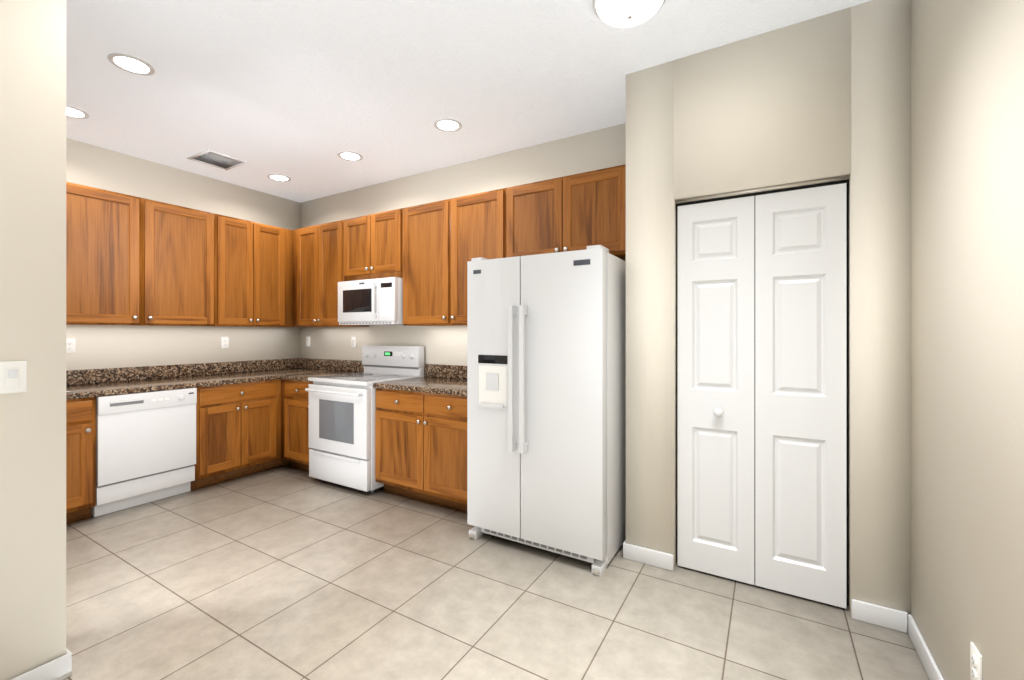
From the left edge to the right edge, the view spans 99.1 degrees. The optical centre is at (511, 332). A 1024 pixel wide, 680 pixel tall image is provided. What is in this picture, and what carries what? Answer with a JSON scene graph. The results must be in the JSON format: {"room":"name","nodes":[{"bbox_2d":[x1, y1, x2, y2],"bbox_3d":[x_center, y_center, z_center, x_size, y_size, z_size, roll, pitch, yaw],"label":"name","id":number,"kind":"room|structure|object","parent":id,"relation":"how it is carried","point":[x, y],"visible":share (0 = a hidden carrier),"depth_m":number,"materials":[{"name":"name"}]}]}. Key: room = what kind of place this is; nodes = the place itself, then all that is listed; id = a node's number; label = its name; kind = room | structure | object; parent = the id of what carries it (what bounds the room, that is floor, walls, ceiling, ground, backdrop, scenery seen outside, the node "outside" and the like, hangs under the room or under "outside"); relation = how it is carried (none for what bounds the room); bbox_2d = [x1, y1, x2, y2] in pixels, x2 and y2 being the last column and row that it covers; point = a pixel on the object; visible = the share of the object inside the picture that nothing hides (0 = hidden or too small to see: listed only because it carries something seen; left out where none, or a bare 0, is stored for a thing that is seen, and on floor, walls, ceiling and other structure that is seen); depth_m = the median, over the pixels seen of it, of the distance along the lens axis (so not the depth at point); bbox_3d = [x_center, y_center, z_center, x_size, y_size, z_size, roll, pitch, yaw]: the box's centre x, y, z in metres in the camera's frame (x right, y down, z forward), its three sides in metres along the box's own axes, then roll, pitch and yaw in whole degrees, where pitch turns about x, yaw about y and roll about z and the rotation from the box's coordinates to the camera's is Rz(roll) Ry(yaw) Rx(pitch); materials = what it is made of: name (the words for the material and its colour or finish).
{"room":"kitchen","nodes":[
{"label":"kitchen","id":0,"kind":"room"},
{"bbox_2d":[0,0,65,679],"bbox_3d":[-2.780,-0.095,0.030,0.140,2.850,3.930,0,0,31],"label":"wall","id":1,"kind":"structure","parent":0,"point":[33,327],"depth_m":1.61,"materials":[{"name":"beige paint"}]},
{"bbox_2d":[0,361,26,393],"bbox_3d":[-1.787,0.160,1.563,0.012,0.114,0.070,0,0,31],"label":"switch","id":2,"kind":"object","parent":1,"relation":"attached to","point":[13,376],"visible":1,"depth_m":1.56,"materials":[{"name":"white plastic"}]},
{"bbox_2d":[10,652,71,679],"bbox_3d":[-2.710,1.285,-0.003,0.013,0.090,3.943,0,0,31],"label":"baseboard","id":3,"kind":"structure","parent":1,"relation":"attached to","point":[59,668],"depth_m":1.65,"materials":[{"name":"white paint"}]},
{"bbox_2d":[66,138,299,370],"bbox_3d":[-4.178,-0.095,2.345,0.120,2.850,6.500,0,0,31],"label":"wall","id":4,"kind":"structure","parent":0,"point":[106,346],"depth_m":4.01,"materials":[{"name":"beige paint"}]},
{"bbox_2d":[66,338,75,352],"bbox_3d":[-3.467,0.105,3.423,0.009,0.114,0.070,0,0,31],"label":"electrical outlet","id":5,"kind":"object","parent":4,"relation":"attached to","point":[70,345],"visible":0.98,"depth_m":3.43,"materials":[{"name":"white plastic"}]},
{"bbox_2d":[66,182,225,325],"bbox_3d":[-3.139,-0.580,3.662,0.328,1.040,1.203,0,0,31],"label":"upper cabinet","id":6,"kind":"object","parent":4,"relation":"attached to","point":[134,260],"depth_m":3.56,"materials":[{"name":"brown wood"}]},
{"bbox_2d":[221,337,228,348],"bbox_3d":[-2.891,0.105,4.401,0.009,0.114,0.070,0,0,31],"label":"electrical outlet","id":7,"kind":"object","parent":4,"relation":"attached to","point":[224,342],"visible":1,"depth_m":4.40,"materials":[{"name":"white plastic"}]},
{"bbox_2d":[226,216,285,326],"bbox_3d":[-2.723,-0.580,4.369,0.328,1.040,0.740,0,0,31],"label":"upper cabinet","id":8,"kind":"object","parent":4,"relation":"attached to","point":[255,252],"depth_m":4.34,"materials":[{"name":"brown wood"}]},
{"bbox_2d":[286,229,292,326],"bbox_3d":[-2.449,-0.580,4.833,0.328,1.040,0.453,0,0,31],"label":"upper cabinet","id":9,"kind":"object","parent":4,"relation":"attached to","point":[289,233],"depth_m":4.67,"materials":[{"name":"brown wood"}]},
{"bbox_2d":[300,123,625,376],"bbox_3d":[-0.176,-0.095,3.829,5.510,2.850,0.120,0,0,31],"label":"wall","id":10,"kind":"structure","parent":0,"point":[603,148],"depth_m":4.05,"materials":[{"name":"beige paint"}]},
{"bbox_2d":[306,337,310,346],"bbox_3d":[-2.348,0.105,5.033,0.070,0.114,0.009,0,0,31],"label":"electrical outlet","id":11,"kind":"object","parent":10,"relation":"attached to","point":[308,341],"visible":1,"depth_m":5.02,"materials":[{"name":"white plastic"}]},
{"bbox_2d":[293,220,368,326],"bbox_3d":[-1.912,-0.580,4.589,0.842,1.040,0.328,0,0,31],"label":"upper cabinet","id":12,"kind":"object","parent":10,"relation":"attached to","point":[318,250],"depth_m":4.43,"materials":[{"name":"brown wood"}]},
{"bbox_2d":[351,337,355,347],"bbox_3d":[-1.683,0.105,4.641,0.070,0.114,0.009,0,0,31],"label":"electrical outlet","id":13,"kind":"object","parent":10,"relation":"attached to","point":[353,342],"visible":1,"depth_m":4.64,"materials":[{"name":"white plastic"}]},
{"bbox_2d":[345,209,400,280],"bbox_3d":[-1.226,-0.792,4.185,0.780,0.615,0.328,0,0,31],"label":"upper cabinet","id":14,"kind":"object","parent":10,"relation":"attached to","point":[372,241],"depth_m":4.02,"materials":[{"name":"brown wood"}]},
{"bbox_2d":[338,277,402,324],"bbox_3d":[-1.254,-0.277,4.137,0.748,0.410,0.437,0,0,31],"label":"microwave","id":15,"kind":"object","parent":14,"relation":"attached to","point":[378,301],"visible":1,"depth_m":3.94,"materials":[{"name":"white plastic"}]},
{"bbox_2d":[401,187,508,325],"bbox_3d":[-0.431,-0.580,3.716,1.095,1.040,0.328,0,0,31],"label":"upper cabinet","id":16,"kind":"object","parent":10,"relation":"attached to","point":[426,252],"depth_m":3.59,"materials":[{"name":"brown wood"}]},
{"bbox_2d":[509,164,625,260],"bbox_3d":[0.450,-0.810,3.197,0.980,0.580,0.328,0,0,31],"label":"upper cabinet","id":17,"kind":"object","parent":10,"relation":"attached to","point":[579,211],"depth_m":3.04,"materials":[{"name":"brown wood"}]},
{"bbox_2d":[66,0,871,202],"bbox_3d":[-1.856,-1.570,0.977,5.510,0.100,6.740,0,0,31],"label":"ceiling","id":18,"kind":"structure","parent":0,"point":[301,94],"depth_m":2.58,"materials":[{"name":"white paint"}]},
{"bbox_2d":[66,105,88,118],"bbox_3d":[-3.044,-1.562,3.000,0.204,0.097,0.204,0,0,31],"label":"recessed light","id":19,"kind":"object","parent":18,"relation":"in","point":[73,112],"visible":0.46,"depth_m":3.03,"materials":[{"name":"white glass"}]},
{"bbox_2d":[107,53,154,75],"bbox_3d":[-2.156,-1.562,2.477,0.204,0.097,0.204,0,0,31],"label":"recessed light","id":20,"kind":"object","parent":18,"relation":"in","point":[131,64],"visible":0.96,"depth_m":2.47,"materials":[{"name":"white glass"}]},
{"bbox_2d":[187,149,246,169],"bbox_3d":[-2.595,-1.514,3.850,0.350,0.011,0.320,0,0,31],"label":"ceiling vent","id":21,"kind":"object","parent":18,"relation":"in","point":[216,159],"visible":0.98,"depth_m":3.84,"materials":[{"name":"grey metal"}]},
{"bbox_2d":[267,174,290,181],"bbox_3d":[-2.285,-1.562,4.288,0.204,0.097,0.204,0,0,31],"label":"recessed light","id":22,"kind":"object","parent":18,"relation":"in","point":[279,177],"visible":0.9,"depth_m":4.28,"materials":[{"name":"white glass"}]},
{"bbox_2d":[338,151,362,160],"bbox_3d":[-1.393,-1.562,3.763,0.204,0.097,0.204,0,0,31],"label":"recessed light","id":23,"kind":"object","parent":18,"relation":"in","point":[349,156],"visible":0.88,"depth_m":3.76,"materials":[{"name":"white glass"}]},
{"bbox_2d":[434,118,461,131],"bbox_3d":[-0.470,-1.562,3.202,0.204,0.097,0.204,0,0,31],"label":"recessed light","id":24,"kind":"object","parent":18,"relation":"in","point":[447,125],"visible":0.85,"depth_m":3.19,"materials":[{"name":"white glass"}]},
{"bbox_2d":[593,0,665,27],"bbox_3d":[0.529,-1.465,1.963,0.330,0.110,0.330,0,0,31],"label":"dome ceiling light","id":25,"kind":"object","parent":18,"relation":"attached to","point":[623,13],"visible":1,"depth_m":1.96,"materials":[{"name":"white glass"}]},
{"bbox_2d":[64,463,928,679],"bbox_3d":[-1.856,1.355,0.977,5.510,0.050,6.740,0,0,31],"label":"floor","id":26,"kind":"structure","parent":0,"point":[286,572],"depth_m":2.11,"materials":[{"name":"beige tile"}]},
{"bbox_2d":[66,397,95,523],"bbox_3d":[-3.334,0.893,3.025,0.638,0.872,0.508,0,0,31],"label":"base cabinet","id":27,"kind":"object","parent":26,"relation":"on","point":[80,413],"depth_m":3.02,"materials":[{"name":"brown wood"}]},
{"bbox_2d":[91,388,196,516],"bbox_3d":[-3.015,0.893,3.497,0.615,0.870,0.614,0,0,31],"label":"dishwasher","id":28,"kind":"object","parent":26,"relation":"on","point":[145,447],"visible":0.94,"depth_m":3.32,"materials":[{"name":"white paint"}]},
{"bbox_2d":[191,380,277,489],"bbox_3d":[-2.714,0.893,4.079,0.638,0.872,0.677,0,0,31],"label":"base cabinet","id":29,"kind":"object","parent":26,"relation":"on","point":[238,429],"depth_m":3.89,"materials":[{"name":"brown wood"}]},
{"bbox_2d":[66,358,297,399],"bbox_3d":[-2.886,0.376,3.764,0.660,0.158,2.737,0,0,30],"label":"countertop","id":30,"kind":"structure","parent":29,"relation":"on","point":[87,383],"depth_m":3.77,"materials":[{"name":"brown stone"}]},
{"bbox_2d":[278,379,289,465],"bbox_3d":[-2.386,0.893,4.635,0.638,0.872,0.730,0,0,31],"label":"base cabinet","id":31,"kind":"object","parent":26,"relation":"on","point":[281,462],"depth_m":4.25,"materials":[{"name":"brown wood"}]},
{"bbox_2d":[281,379,312,470],"bbox_3d":[-1.870,0.893,4.384,0.544,0.872,0.638,0,0,31],"label":"base cabinet","id":32,"kind":"object","parent":26,"relation":"on","point":[295,448],"depth_m":4.13,"materials":[{"name":"brown wood"}]},
{"bbox_2d":[278,358,363,381],"bbox_3d":[-1.854,0.376,4.370,0.503,0.158,0.645,0,0,30],"label":"countertop","id":33,"kind":"structure","parent":32,"relation":"on","point":[305,368],"depth_m":4.70,"materials":[{"name":"brown stone"}]},
{"bbox_2d":[305,345,423,492],"bbox_3d":[-1.341,0.730,3.989,0.762,1.200,0.736,0,0,31],"label":"range","id":34,"kind":"object","parent":26,"relation":"on","point":[342,428],"visible":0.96,"depth_m":3.74,"materials":[{"name":"white paint"}]},
{"bbox_2d":[375,388,466,511],"bbox_3d":[-0.506,0.893,3.580,1.086,0.872,0.638,0,0,31],"label":"base cabinet","id":35,"kind":"object","parent":26,"relation":"on","point":[420,445],"depth_m":3.32,"materials":[{"name":"brown wood"}]},
{"bbox_2d":[373,364,466,396],"bbox_3d":[-0.504,0.376,3.575,1.096,0.158,0.645,0,0,30],"label":"countertop","id":36,"kind":"structure","parent":35,"relation":"on","point":[436,379],"depth_m":3.62,"materials":[{"name":"brown stone"}]},
{"bbox_2d":[467,245,625,575],"bbox_3d":[0.295,0.424,2.935,0.910,1.812,0.883,0,0,31],"label":"refrigerator","id":37,"kind":"object","parent":26,"relation":"on","point":[546,401],"visible":1,"depth_m":2.56,"materials":[{"name":"white paint"}]},
{"bbox_2d":[626,0,910,616],"bbox_3d":[1.248,-0.095,2.306,1.270,2.850,0.120,0,0,31],"label":"wall","id":38,"kind":"structure","parent":0,"point":[824,96],"depth_m":2.12,"materials":[{"name":"beige paint"}]},
{"bbox_2d":[623,543,673,570],"bbox_3d":[0.778,1.285,2.506,0.283,0.090,0.013,0,0,31],"label":"baseboard","id":39,"kind":"structure","parent":38,"relation":"attached to","point":[655,558],"depth_m":2.50,"materials":[{"name":"white paint"}]},
{"bbox_2d":[675,175,849,607],"bbox_3d":[1.274,0.290,2.292,0.788,2.079,0.115,0,0,31],"label":"pantry door","id":40,"kind":"structure","parent":38,"relation":"in","point":[762,386],"depth_m":2.25,"materials":[{"name":"white paint"}]},
{"bbox_2d":[852,599,907,632],"bbox_3d":[1.665,1.285,1.983,0.197,0.090,0.013,0,0,31],"label":"baseboard","id":41,"kind":"structure","parent":38,"relation":"attached to","point":[883,616],"depth_m":1.98,"materials":[{"name":"white paint"}]},
{"bbox_2d":[911,0,1023,679],"bbox_3d":[0.466,-0.095,-0.391,0.120,2.850,6.500,0,0,31],"label":"wall","id":42,"kind":"structure","parent":0,"point":[967,322],"depth_m":1.37,"materials":[{"name":"beige paint"}]},
{"bbox_2d":[908,614,943,679],"bbox_3d":[0.256,1.285,-0.617,0.013,0.090,5.896,0,0,31],"label":"baseboard","id":43,"kind":"structure","parent":42,"relation":"attached to","point":[931,668],"depth_m":1.74,"materials":[{"name":"white paint"}]},
{"bbox_2d":[970,642,981,679],"bbox_3d":[1.396,1.010,1.317,0.009,0.114,0.070,0,0,31],"label":"electrical outlet","id":44,"kind":"object","parent":42,"relation":"attached to","point":[975,664],"visible":1,"depth_m":1.31,"materials":[{"name":"white plastic"}]}
]}

